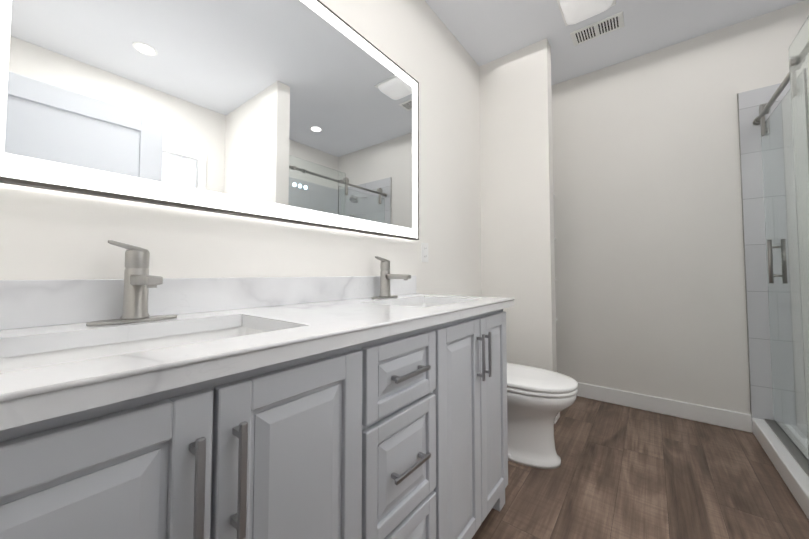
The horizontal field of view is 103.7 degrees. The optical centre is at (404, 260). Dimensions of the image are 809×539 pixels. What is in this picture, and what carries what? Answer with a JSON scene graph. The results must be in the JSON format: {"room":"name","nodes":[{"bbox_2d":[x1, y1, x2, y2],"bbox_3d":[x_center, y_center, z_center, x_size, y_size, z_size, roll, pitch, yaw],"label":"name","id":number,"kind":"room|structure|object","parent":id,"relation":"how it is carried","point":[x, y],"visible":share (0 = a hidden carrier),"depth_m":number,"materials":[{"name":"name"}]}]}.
{"room":"bathroom","nodes":[
{"label":"bathroom","id":0,"kind":"room"},
{"bbox_2d":[0,276,415,327],"bbox_3d":[-0.429,0.112,1.181,0.020,0.102,1.598,-2,-3,38],"label":"backsplash","id":1,"kind":"structure","parent":0,"relation":"attached to","point":[23,303],"depth_m":0.89,"materials":[{"name":"white stone"}]},
{"bbox_2d":[0,0,481,296],"bbox_3d":[-0.377,-0.281,1.345,0.163,2.740,4.700,-2,-3,38],"label":"wall","id":2,"kind":"structure","parent":0,"point":[303,112],"depth_m":1.03,"materials":[{"name":"white paint"}]},
{"bbox_2d":[421,242,427,261],"bbox_3d":[0.123,-0.048,1.912,0.007,0.116,0.072,-2,-3,38],"label":"electrical outlet","id":3,"kind":"object","parent":2,"relation":"attached to","point":[424,252],"visible":1,"depth_m":1.90,"materials":[{"name":"white plastic"}]},
{"bbox_2d":[479,38,556,371],"bbox_3d":[0.861,-0.237,2.456,0.522,2.740,0.116,-2,-3,38],"label":"wall","id":4,"kind":"structure","parent":0,"point":[517,213],"depth_m":2.38,"materials":[{"name":"paint"}]},
{"bbox_2d":[425,0,804,85],"bbox_3d":[0.682,-1.731,0.582,2.840,0.100,4.700,-2,-3,38],"label":"ceiling","id":5,"kind":"structure","parent":0,"point":[483,32],"depth_m":2.19,"materials":[{"name":"paint"}]},
{"bbox_2d":[557,0,615,25],"bbox_3d":[1.133,-1.599,1.980,0.290,0.054,0.290,-2,-3,38],"label":"exhaust fan","id":6,"kind":"object","parent":5,"relation":"attached to","point":[574,11],"visible":1,"depth_m":1.99,"materials":[{"name":"white plastic"}]},
{"bbox_2d":[570,11,623,45],"bbox_3d":[1.345,-1.611,2.221,0.310,0.012,0.160,-2,-3,38],"label":"ceiling vent","id":7,"kind":"object","parent":5,"relation":"in","point":[599,28],"visible":1,"depth_m":2.21,"materials":[{"name":"white plastic"}]},
{"bbox_2d":[472,396,808,538],"bbox_3d":[0.682,1.106,0.471,2.840,0.100,4.700,-2,-3,38],"label":"floor","id":8,"kind":"structure","parent":0,"point":[623,472],"depth_m":1.54,"materials":[{"name":"brown wood"}]},
{"bbox_2d":[0,296,513,538],"bbox_3d":[-0.206,0.633,0.969,0.561,0.885,1.564,-2,-3,38],"label":"bathroom vanity","id":9,"kind":"object","parent":8,"relation":"on","point":[339,407],"depth_m":0.59,"materials":[{"name":"paint"}]},
{"bbox_2d":[0,296,503,415],"bbox_3d":[-0.215,0.174,1.002,0.573,0.035,1.385,-2,-3,38],"label":"countertop","id":10,"kind":"structure","parent":9,"relation":"on","point":[37,385],"depth_m":0.58,"materials":[{"name":"white stone"}]},
{"bbox_2d":[86,240,176,325],"bbox_3d":[-0.605,0.049,0.736,0.173,0.193,0.170,-2,-3,38],"label":"faucet","id":11,"kind":"object","parent":10,"relation":"on","point":[139,281],"visible":1,"depth_m":0.75,"materials":[{"name":"silver metal"}]},
{"bbox_2d":[371,256,410,298],"bbox_3d":[-0.045,0.077,1.460,0.173,0.193,0.170,-2,-3,38],"label":"faucet","id":12,"kind":"object","parent":10,"relation":"on","point":[386,276],"visible":1,"depth_m":1.47,"materials":[{"name":"silver metal"}]},
{"bbox_2d":[507,363,577,468],"bbox_3d":[0.597,0.711,1.882,0.755,0.800,0.527,-2,-3,38],"label":"toilet","id":13,"kind":"object","parent":8,"relation":"on","point":[539,400],"visible":0.46,"depth_m":1.71,"materials":[{"name":"white ceramic"}]},
{"bbox_2d":[737,16,808,518],"bbox_3d":[2.226,-0.040,1.230,1.027,2.250,1.440,-2,-3,38],"label":"shower enclosure","id":14,"kind":"object","parent":8,"relation":"on","point":[773,121],"visible":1,"depth_m":1.81,"materials":[{"name":"white"}]},
{"bbox_2d":[551,0,808,413],"bbox_3d":[2.130,-0.243,2.301,2.720,2.740,0.120,-2,-3,38],"label":"wall","id":15,"kind":"structure","parent":0,"point":[650,295],"depth_m":2.38,"materials":[{"name":"paint"}]},
{"bbox_2d":[577,382,751,432],"bbox_3d":[1.634,1.080,2.545,1.575,0.115,0.018,-2,-3,38],"label":"baseboard","id":16,"kind":"structure","parent":15,"relation":"attached to","point":[716,416],"depth_m":2.31,"materials":[{"name":"paint"}]}
]}

